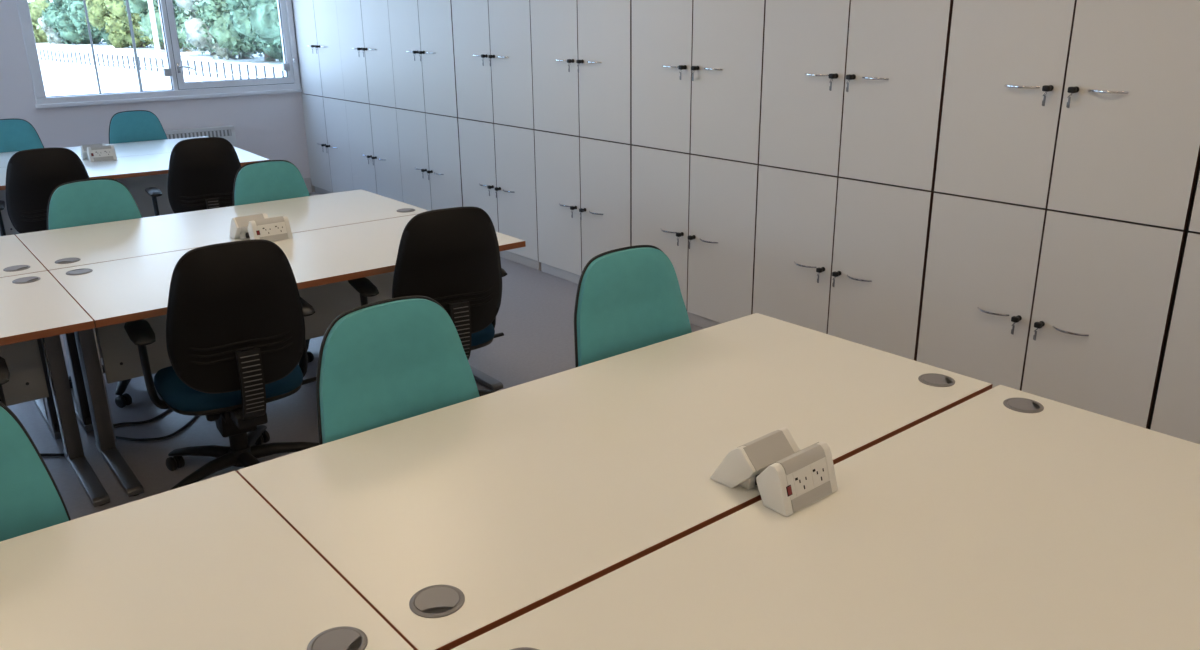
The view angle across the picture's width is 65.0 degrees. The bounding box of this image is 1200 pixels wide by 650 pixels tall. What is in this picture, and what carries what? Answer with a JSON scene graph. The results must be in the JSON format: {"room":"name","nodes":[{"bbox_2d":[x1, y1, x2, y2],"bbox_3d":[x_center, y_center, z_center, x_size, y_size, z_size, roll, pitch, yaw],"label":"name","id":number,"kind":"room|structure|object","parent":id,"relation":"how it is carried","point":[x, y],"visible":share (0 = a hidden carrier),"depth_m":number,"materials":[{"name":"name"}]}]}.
{"room":"open-plan office","nodes":[
{"label":"open-plan office","id":0,"kind":"room"},
{"bbox_2d":[0,0,309,177],"bbox_3d":[-5.438,-1.899,6.930,7.440,2.620,0.250,-15,23,-36],"label":"wall","id":1,"kind":"structure","parent":0,"point":[269,126],"depth_m":8.14,"materials":[{"name":"white paint"}]},
{"bbox_2d":[16,0,301,108],"bbox_3d":[-3.689,-2.586,8.008,2.192,1.303,0.161,-15,23,-36],"label":"window","id":2,"kind":"structure","parent":1,"relation":"in","point":[180,89],"depth_m":8.12,"materials":[{"name":"white paint"}]},
{"bbox_2d":[164,125,236,146],"bbox_3d":[-3.686,-1.428,8.302,0.960,0.575,0.110,-15,23,-36],"label":"wall heater","id":3,"kind":"object","parent":1,"relation":"attached to","point":[227,132],"visible":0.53,"depth_m":8.33,"materials":[{"name":"white metal"}]},
{"bbox_2d":[166,129,231,138],"bbox_3d":[-3.656,-1.637,8.192,0.885,0.056,0.010,-15,23,-36],"label":"grille","id":4,"kind":"object","parent":3,"relation":"attached to","point":[186,133],"depth_m":8.28,"materials":[{"name":"white metal"}]},
{"bbox_2d":[291,0,314,191],"bbox_3d":[-2.723,-2.182,8.912,0.198,1.835,0.028,-15,23,-36],"label":"trim","id":5,"kind":"structure","parent":1,"relation":"attached to","point":[313,188],"depth_m":8.88,"materials":[{"name":"white"}]},
{"bbox_2d":[303,178,311,191],"bbox_3d":[-5.528,-0.642,7.085,6.962,0.140,0.020,-15,23,-36],"label":"baseboard","id":6,"kind":"structure","parent":1,"relation":"attached to","point":[307,181],"depth_m":9.10,"materials":[{"name":"grey paint"}]},
{"bbox_2d":[292,0,344,99],"bbox_3d":[-2.344,-2.526,8.453,0.480,0.899,0.952,-15,23,-36],"label":"upper cabinet","id":7,"kind":"object","parent":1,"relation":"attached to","point":[316,22],"visible":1,"depth_m":8.32,"materials":[{"name":"grey"}]},
{"bbox_2d":[0,192,704,519],"bbox_3d":[-1.920,0.786,3.166,7.740,0.150,11.535,-15,23,-36],"label":"floor","id":8,"kind":"structure","parent":0,"point":[535,316],"depth_m":4.15,"materials":[{"name":"carpet"}]},
{"bbox_2d":[0,356,9,405],"bbox_3d":[-2.033,0.342,2.740,0.618,0.965,0.685,-13,22,-33],"label":"office chair","id":9,"kind":"object","parent":8,"relation":"on","point":[4,372],"visible":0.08,"depth_m":2.85,"materials":[{"name":"black plastic"}]},
{"bbox_2d":[0,119,43,152],"bbox_3d":[-4.094,-0.951,6.684,0.618,0.950,0.685,-15,23,-36],"label":"office chair","id":10,"kind":"object","parent":8,"relation":"on","point":[15,134],"visible":0.16,"depth_m":6.77,"materials":[{"name":"teal fabric"}]},
{"bbox_2d":[0,235,61,439],"bbox_3d":[-3.012,0.208,3.536,1.658,0.734,0.800,-15,23,-36],"label":"desk","id":11,"kind":"object","parent":8,"relation":"on","point":[15,258],"visible":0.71,"depth_m":3.86,"materials":[{"name":"white laminate"}]},
{"bbox_2d":[0,401,70,541],"bbox_3d":[-1.077,0.676,1.665,0.618,0.996,0.685,-18,25,-41],"label":"office chair","id":12,"kind":"object","parent":8,"relation":"on","point":[31,500],"visible":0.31,"depth_m":1.81,"materials":[{"name":"teal fabric"}]},
{"bbox_2d":[0,147,89,235],"bbox_3d":[-3.172,-0.573,5.502,0.618,0.965,0.685,-12,22,-30],"label":"office chair","id":13,"kind":"object","parent":8,"relation":"on","point":[32,175],"visible":0.39,"depth_m":5.16,"materials":[{"name":"black fabric"}]},
{"bbox_2d":[40,453,63,455],"bbox_3d":[-2.348,0.536,3.670,0.457,0.011,0.119,-11,21,-28],"label":"power cable","id":14,"kind":"object","parent":8,"relation":"on","point":[42,454],"visible":0.52,"depth_m":3.73,"materials":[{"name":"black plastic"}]},
{"bbox_2d":[0,271,109,506],"bbox_3d":[-2.511,0.404,2.935,1.658,0.734,0.800,-15,23,-36],"label":"desk","id":15,"kind":"object","parent":8,"relation":"on","point":[33,306],"visible":1,"depth_m":3.45,"materials":[{"name":"white laminate"}]},
{"bbox_2d":[47,178,142,407],"bbox_3d":[-2.228,-0.174,4.354,0.618,0.920,0.685,-16,24,-38],"label":"office chair","id":16,"kind":"object","parent":8,"relation":"on","point":[97,200],"visible":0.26,"depth_m":4.39,"materials":[{"name":"teal fabric"}]},
{"bbox_2d":[0,136,233,167],"bbox_3d":[-3.565,-0.897,6.845,1.658,0.734,0.800,-13,22,-33],"label":"desk","id":17,"kind":"object","parent":8,"relation":"on","point":[166,145],"visible":0.02,"depth_m":6.83,"materials":[{"name":"white laminate"}]},
{"bbox_2d":[81,143,105,159],"bbox_3d":[-3.429,-1.177,6.379,0.149,0.097,0.117,-14,23,-34],"label":"module","id":18,"kind":"object","parent":17,"relation":"on","point":[84,155],"visible":0.49,"depth_m":6.33,"materials":[{"name":"white plastic"}]},
{"bbox_2d":[0,147,268,235],"bbox_3d":[-3.095,-0.694,6.223,1.658,0.734,0.800,-13,22,-33],"label":"desk","id":19,"kind":"object","parent":8,"relation":"on","point":[138,173],"visible":0.09,"depth_m":6.27,"materials":[{"name":"white laminate"}]},
{"bbox_2d":[87,145,116,161],"bbox_3d":[-3.336,-1.151,6.301,0.163,0.094,0.090,-14,23,-35],"label":"module","id":20,"kind":"object","parent":19,"relation":"on","point":[97,153],"visible":1,"depth_m":6.28,"materials":[{"name":"white plastic"}]},
{"bbox_2d":[95,150,102,156],"bbox_3d":[-3.334,-1.142,6.267,0.045,0.043,0.015,-14,23,-35],"label":"socket","id":21,"kind":"object","parent":20,"relation":"attached to","point":[98,153],"depth_m":6.27,"materials":[{"name":"white plastic"}]},
{"bbox_2d":[104,149,111,155],"bbox_3d":[-3.291,-1.153,6.298,0.045,0.043,0.015,-14,23,-35],"label":"socket","id":22,"kind":"object","parent":20,"relation":"attached to","point":[107,152],"depth_m":6.30,"materials":[{"name":"white plastic"}]},
{"bbox_2d":[109,110,167,143],"bbox_3d":[-3.418,-1.122,7.170,0.618,0.950,0.685,-15,23,-36],"label":"office chair","id":23,"kind":"object","parent":8,"relation":"on","point":[134,125],"visible":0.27,"depth_m":7.22,"materials":[{"name":"teal fabric"}]},
{"bbox_2d":[113,409,170,426],"bbox_3d":[-1.937,0.372,4.143,0.148,0.011,0.453,10,21,30],"label":"power cable","id":24,"kind":"object","parent":8,"relation":"on","point":[167,410],"visible":0.48,"depth_m":4.01,"materials":[{"name":"black plastic"}]},
{"bbox_2d":[116,416,197,440],"bbox_3d":[-1.834,0.438,3.944,0.379,0.011,0.189,-15,23,-36],"label":"power cable","id":25,"kind":"object","parent":8,"relation":"on","point":[194,417],"visible":0.78,"depth_m":3.86,"materials":[{"name":"black plastic"}]},
{"bbox_2d":[145,137,240,215],"bbox_3d":[-2.452,-0.701,5.858,0.618,0.965,0.685,-12,22,-30],"label":"office chair","id":26,"kind":"object","parent":8,"relation":"on","point":[202,172],"visible":0.47,"depth_m":5.53,"materials":[{"name":"black plastic"}]},
{"bbox_2d":[0,471,413,649],"bbox_3d":[-1.160,0.925,1.337,1.658,0.734,0.800,-15,23,-37],"label":"desk","id":27,"kind":"object","parent":8,"relation":"on","point":[208,564],"visible":1,"depth_m":1.61,"materials":[{"name":"white laminate"}]},
{"bbox_2d":[124,239,318,489],"bbox_3d":[-1.311,0.128,3.352,0.618,0.965,0.685,-12,22,-31],"label":"office chair","id":28,"kind":"object","parent":8,"relation":"on","point":[236,341],"visible":0.91,"depth_m":3.09,"materials":[{"name":"black fabric"}]},
{"bbox_2d":[15,189,428,431],"bbox_3d":[-1.710,-0.134,4.510,1.658,0.734,0.800,-15,23,-36],"label":"desk","id":29,"kind":"object","parent":8,"relation":"on","point":[60,248],"visible":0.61,"depth_m":4.24,"materials":[{"name":"white laminate"}]},
{"bbox_2d":[230,213,268,238],"bbox_3d":[-1.524,-0.433,4.096,0.149,0.097,0.117,-15,23,-37],"label":"module","id":30,"kind":"object","parent":29,"relation":"on","point":[238,228],"visible":0.71,"depth_m":4.05,"materials":[{"name":"white plastic"}]},
{"bbox_2d":[233,160,313,362],"bbox_3d":[-1.568,-0.348,4.848,0.618,0.920,0.685,-16,24,-38],"label":"office chair","id":31,"kind":"object","parent":8,"relation":"on","point":[269,180],"visible":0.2,"depth_m":4.89,"materials":[{"name":"teal fabric"}]},
{"bbox_2d":[49,214,525,496],"bbox_3d":[-1.209,0.062,3.909,1.658,0.734,0.800,-15,23,-36],"label":"desk","id":32,"kind":"object","parent":8,"relation":"on","point":[115,293],"visible":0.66,"depth_m":3.67,"materials":[{"name":"white laminate"}]},
{"bbox_2d":[248,216,292,241],"bbox_3d":[-1.416,-0.412,4.035,0.163,0.094,0.090,-16,24,-37],"label":"module","id":33,"kind":"object","parent":32,"relation":"on","point":[275,228],"visible":0.91,"depth_m":4.01,"materials":[{"name":"white plastic"}]},
{"bbox_2d":[261,224,273,235],"bbox_3d":[-1.413,-0.403,4.001,0.045,0.043,0.015,-16,24,-37],"label":"socket","id":34,"kind":"object","parent":33,"relation":"attached to","point":[266,229],"depth_m":4.00,"materials":[{"name":"white plastic"}]},
{"bbox_2d":[274,222,285,233],"bbox_3d":[-1.372,-0.415,4.034,0.045,0.043,0.015,-16,24,-37],"label":"socket","id":35,"kind":"object","parent":33,"relation":"attached to","point":[279,227],"depth_m":4.03,"materials":[{"name":"white plastic"}]},
{"bbox_2d":[303,94,353,193],"bbox_3d":[-2.334,-1.653,8.746,0.480,0.929,0.954,-15,23,-36],"label":"base cabinet","id":36,"kind":"object","parent":8,"relation":"on","point":[325,117],"visible":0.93,"depth_m":8.61,"materials":[{"name":"grey laminate"}]},
{"bbox_2d":[345,100,402,201],"bbox_3d":[-1.741,-1.421,8.035,0.480,0.929,0.953,-15,23,-36],"label":"base cabinet","id":37,"kind":"object","parent":8,"relation":"on","point":[372,128],"visible":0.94,"depth_m":7.86,"materials":[{"name":"grey laminate"}]},
{"bbox_2d":[336,0,395,107],"bbox_3d":[-1.751,-2.294,7.742,0.480,0.899,0.953,-15,23,-36],"label":"upper cabinet","id":38,"kind":"object","parent":37,"relation":"on","point":[363,25],"visible":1,"depth_m":7.61,"materials":[{"name":"grey"}]},
{"bbox_2d":[316,295,479,444],"bbox_3d":[-0.342,0.483,2.213,0.618,0.996,0.685,-16,24,-39],"label":"office chair","id":39,"kind":"object","parent":8,"relation":"on","point":[384,362],"visible":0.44,"depth_m":2.25,"materials":[{"name":"teal fabric"}]},
{"bbox_2d":[348,207,506,395],"bbox_3d":[-0.672,-0.042,3.836,0.618,0.965,0.685,-10,21,-27],"label":"office chair","id":40,"kind":"object","parent":8,"relation":"on","point":[450,257],"visible":0.52,"depth_m":3.51,"materials":[{"name":"black plastic"}]},
{"bbox_2d":[396,108,462,210],"bbox_3d":[-1.148,-1.188,7.323,0.480,0.929,0.952,-15,23,-36],"label":"base cabinet","id":41,"kind":"object","parent":8,"relation":"on","point":[429,145],"visible":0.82,"depth_m":7.15,"materials":[{"name":"grey"}]},
{"bbox_2d":[388,0,457,116],"bbox_3d":[-1.158,-2.061,7.029,0.480,0.899,0.951,-15,23,-36],"label":"upper cabinet","id":42,"kind":"object","parent":41,"relation":"on","point":[421,31],"visible":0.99,"depth_m":6.90,"materials":[{"name":"grey"}]},
{"bbox_2d":[458,118,540,269],"bbox_3d":[-0.555,-0.956,6.611,0.480,0.929,0.952,-15,23,-36],"label":"base cabinet","id":43,"kind":"object","parent":8,"relation":"on","point":[498,169],"visible":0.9,"depth_m":6.41,"materials":[{"name":"grey"}]},
{"bbox_2d":[451,0,533,128],"bbox_3d":[-0.565,-1.829,6.317,0.480,0.899,0.950,-15,23,-36],"label":"upper cabinet","id":44,"kind":"object","parent":43,"relation":"on","point":[492,38],"visible":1,"depth_m":6.18,"materials":[{"name":"grey"}]},
{"bbox_2d":[534,130,632,283],"bbox_3d":[0.038,-0.724,5.899,0.480,0.929,0.952,-15,23,-36],"label":"base cabinet","id":45,"kind":"object","parent":8,"relation":"on","point":[584,184],"visible":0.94,"depth_m":5.77,"materials":[{"name":"grey"}]},
{"bbox_2d":[530,0,631,143],"bbox_3d":[0.029,-1.597,5.605,0.480,0.899,0.950,-15,23,-36],"label":"upper cabinet","id":46,"kind":"object","parent":45,"relation":"on","point":[582,49],"visible":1,"depth_m":5.47,"materials":[{"name":"grey"}]},
{"bbox_2d":[237,313,992,649],"bbox_3d":[0.121,0.575,2.335,1.658,0.734,0.800,-15,23,-37],"label":"desk","id":47,"kind":"object","parent":8,"relation":"on","point":[455,523],"visible":0.72,"depth_m":2.03,"materials":[{"name":"white laminate"}]},
{"bbox_2d":[710,427,799,489],"bbox_3d":[0.320,0.270,1.941,0.149,0.097,0.117,-16,24,-38],"label":"module","id":48,"kind":"object","parent":47,"relation":"on","point":[741,466],"visible":0.82,"depth_m":1.90,"materials":[{"name":"white plastic"}]},
{"bbox_2d":[574,245,691,367],"bbox_3d":[0.233,0.321,2.675,0.618,0.996,0.685,-15,23,-36],"label":"office chair","id":49,"kind":"object","parent":8,"relation":"on","point":[630,298],"visible":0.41,"depth_m":2.72,"materials":[{"name":"teal fabric"}]},
{"bbox_2d":[632,145,761,327],"bbox_3d":[0.631,-0.491,5.187,0.480,0.929,0.952,-15,23,-36],"label":"base cabinet","id":50,"kind":"object","parent":8,"relation":"on","point":[700,211],"visible":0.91,"depth_m":4.98,"materials":[{"name":"grey"}]},
{"bbox_2d":[632,0,765,163],"bbox_3d":[0.622,-1.364,4.893,0.480,0.899,0.950,-15,23,-36],"label":"upper cabinet","id":51,"kind":"object","parent":50,"relation":"on","point":[697,65],"visible":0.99,"depth_m":4.75,"materials":[{"name":"grey"}]},
{"bbox_2d":[450,385,1199,649],"bbox_3d":[0.648,0.767,1.746,1.658,0.734,0.800,-15,23,-37],"label":"desk","id":52,"kind":"object","parent":8,"relation":"on","point":[1004,518],"visible":1,"depth_m":1.65,"materials":[{"name":"white laminate"}]},
{"bbox_2d":[756,442,837,515],"bbox_3d":[0.390,0.295,1.867,0.163,0.094,0.090,-16,24,-37],"label":"module","id":53,"kind":"object","parent":52,"relation":"on","point":[804,477],"visible":1,"depth_m":1.83,"materials":[{"name":"white plastic"}]},
{"bbox_2d":[786,485,791,495],"bbox_3d":[0.363,0.318,1.808,0.014,0.019,0.008,-16,24,-37],"label":"switch","id":54,"kind":"object","parent":53,"relation":"attached to","point":[788,487],"depth_m":1.81,"materials":[{"name":"red plastic"}]},
{"bbox_2d":[793,467,810,495],"bbox_3d":[0.393,0.304,1.833,0.045,0.043,0.015,-16,24,-37],"label":"socket","id":55,"kind":"object","parent":53,"relation":"attached to","point":[801,475],"depth_m":1.83,"materials":[{"name":"white plastic"}]},
{"bbox_2d":[810,459,827,486],"bbox_3d":[0.434,0.292,1.866,0.045,0.043,0.015,-16,24,-37],"label":"socket","id":56,"kind":"object","parent":53,"relation":"attached to","point":[818,467],"depth_m":1.86,"materials":[{"name":"white plastic"}]},
{"bbox_2d":[752,165,935,360],"bbox_3d":[1.225,-0.259,4.474,0.480,0.929,0.952,-15,23,-36],"label":"base cabinet","id":57,"kind":"object","parent":8,"relation":"on","point":[845,258],"visible":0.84,"depth_m":4.28,"materials":[{"name":"grey"}]},
{"bbox_2d":[759,0,953,190],"bbox_3d":[1.215,-1.132,4.181,0.480,0.899,0.950,-15,23,-36],"label":"upper cabinet","id":58,"kind":"object","parent":57,"relation":"on","point":[854,89],"visible":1,"depth_m":4.04,"materials":[{"name":"grey"}]},
{"bbox_2d":[917,192,1188,428],"bbox_3d":[1.818,-0.027,3.762,0.480,0.929,0.952,-15,23,-36],"label":"base cabinet","id":59,"kind":"object","parent":8,"relation":"on","point":[1069,308],"visible":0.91,"depth_m":3.55,"materials":[{"name":"grey"}]},
{"bbox_2d":[934,0,1199,229],"bbox_3d":[1.808,-0.899,3.469,0.480,0.899,0.950,-15,23,-36],"label":"upper cabinet","id":60,"kind":"object","parent":59,"relation":"on","point":[1087,107],"visible":1,"depth_m":3.33,"materials":[{"name":"grey laminate"}]},
{"bbox_2d":[1150,231,1199,443],"bbox_3d":[2.411,0.206,3.050,0.480,0.929,0.952,-15,23,-36],"label":"base cabinet","id":61,"kind":"object","parent":8,"relation":"on","point":[1176,413],"visible":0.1,"depth_m":3.23,"materials":[{"name":"grey"}]},
{"bbox_2d":[1188,173,1199,231],"bbox_3d":[2.401,-0.667,2.756,0.480,0.899,0.950,-15,23,-36],"label":"upper cabinet","id":62,"kind":"object","parent":61,"relation":"on","point":[1194,225],"visible":1,"depth_m":3.10,"materials":[{"name":"grey"}]},
{"label":"outside","id":63,"kind":"structure","parent":0,"visible":0},
{"bbox_2d":[36,39,284,95],"bbox_3d":[-111.577,-40.232,136.981,520.000,0.001,480.000,-15,23,-36],"label":"ground","id":64,"kind":"structure","parent":63,"point":[61,78],"depth_m":75.95,"materials":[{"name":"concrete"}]},
{"bbox_2d":[28,0,50,42],"bbox_3d":[-90.861,-49.240,153.524,9.424,9.073,10.722,-15,23,-36],"label":"tree","id":65,"kind":"object","parent":64,"relation":"on","point":[36,7],"visible":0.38,"depth_m":150.74,"materials":[{"name":"green plant"}]},
{"bbox_2d":[36,1,81,43],"bbox_3d":[-82.732,-47.143,146.645,8.548,8.021,8.619,-15,23,-36],"label":"tree","id":66,"kind":"object","parent":64,"relation":"on","point":[53,37],"visible":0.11,"depth_m":145.18,"materials":[{"name":"green plant"}]},
{"bbox_2d":[40,0,104,44],"bbox_3d":[-77.807,-47.778,143.139,12.731,11.493,10.592,-15,23,-36],"label":"tree","id":67,"kind":"object","parent":64,"relation":"on","point":[55,15],"visible":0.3,"depth_m":139.86,"materials":[{"name":"green plant"}]},
{"bbox_2d":[64,0,111,44],"bbox_3d":[-70.608,-46.039,136.283,13.332,11.681,13.214,-15,23,-36],"label":"tree","id":68,"kind":"object","parent":64,"relation":"on","point":[77,15],"visible":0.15,"depth_m":132.19,"materials":[{"name":"green plant"}]},
{"bbox_2d":[83,0,101,92],"bbox_3d":[-24.866,-18.559,44.353,0.198,16.000,0.198,-15,23,-36],"label":"post","id":69,"kind":"object","parent":64,"relation":"on","point":[84,1],"visible":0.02,"depth_m":45.98,"materials":[{"name":"black"}]},
{"bbox_2d":[83,0,152,47],"bbox_3d":[-61.849,-42.473,124.233,11.958,12.626,11.005,-15,23,-36],"label":"tree","id":70,"kind":"object","parent":64,"relation":"on","point":[119,36],"visible":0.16,"depth_m":121.81,"materials":[{"name":"green plant"}]},
{"bbox_2d":[125,0,142,90],"bbox_3d":[-17.195,-14.875,33.122,0.198,16.000,0.198,-15,23,-36],"label":"post","id":71,"kind":"object","parent":64,"relation":"on","point":[127,1],"visible":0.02,"depth_m":34.63,"materials":[{"name":"black"}]},
{"bbox_2d":[98,0,181,48],"bbox_3d":[-55.110,-40.298,116.218,12.202,12.682,10.184,-15,23,-36],"label":"tree","id":72,"kind":"object","parent":64,"relation":"on","point":[114,6],"visible":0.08,"depth_m":114.62,"materials":[{"name":"green plant"}]},
{"bbox_2d":[120,0,192,51],"bbox_3d":[-48.827,-38.358,108.722,13.422,13.186,14.031,-15,23,-36],"label":"tree","id":73,"kind":"object","parent":64,"relation":"on","point":[136,6],"visible":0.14,"depth_m":105.57,"materials":[{"name":"green plant"}]},
{"bbox_2d":[148,0,164,63],"bbox_3d":[-39.577,-33.840,80.932,0.792,22.000,0.792,-15,23,-36],"label":"post","id":74,"kind":"object","parent":64,"relation":"on","point":[150,2],"visible":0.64,"depth_m":83.42,"materials":[{"name":"beige paint"}]},
{"bbox_2d":[38,49,283,78],"bbox_3d":[-37.612,-21.160,76.012,0.100,1.050,63.906,-18,25,-41],"label":"railing fence","id":75,"kind":"object","parent":64,"relation":"on","point":[48,57],"visible":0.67,"depth_m":73.54,"materials":[{"name":"white metal"}]},
{"bbox_2d":[154,0,215,54],"bbox_3d":[-40.604,-35.009,97.928,11.528,13.577,11.233,-15,23,-36],"label":"tree","id":76,"kind":"object","parent":64,"relation":"on","point":[180,19],"visible":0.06,"depth_m":96.06,"materials":[{"name":"green plant"}]},
{"bbox_2d":[173,0,262,59],"bbox_3d":[-35.100,-31.926,89.514,11.274,13.885,11.515,-15,23,-36],"label":"tree","id":77,"kind":"object","parent":64,"relation":"on","point":[194,33],"visible":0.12,"depth_m":88.26,"materials":[{"name":"green plant"}]},
{"bbox_2d":[192,0,283,61],"bbox_3d":[-30.731,-29.950,84.491,10.971,13.689,11.421,-15,23,-36],"label":"tree","id":78,"kind":"object","parent":64,"relation":"on","point":[212,13],"visible":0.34,"depth_m":83.00,"materials":[{"name":"green plant"}]},
{"bbox_2d":[223,0,283,59],"bbox_3d":[-26.779,-29.013,80.820,11.172,12.838,11.923,-15,23,-36],"label":"tree","id":79,"kind":"object","parent":64,"relation":"on","point":[259,19],"visible":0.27,"depth_m":77.31,"materials":[{"name":"green plant"}]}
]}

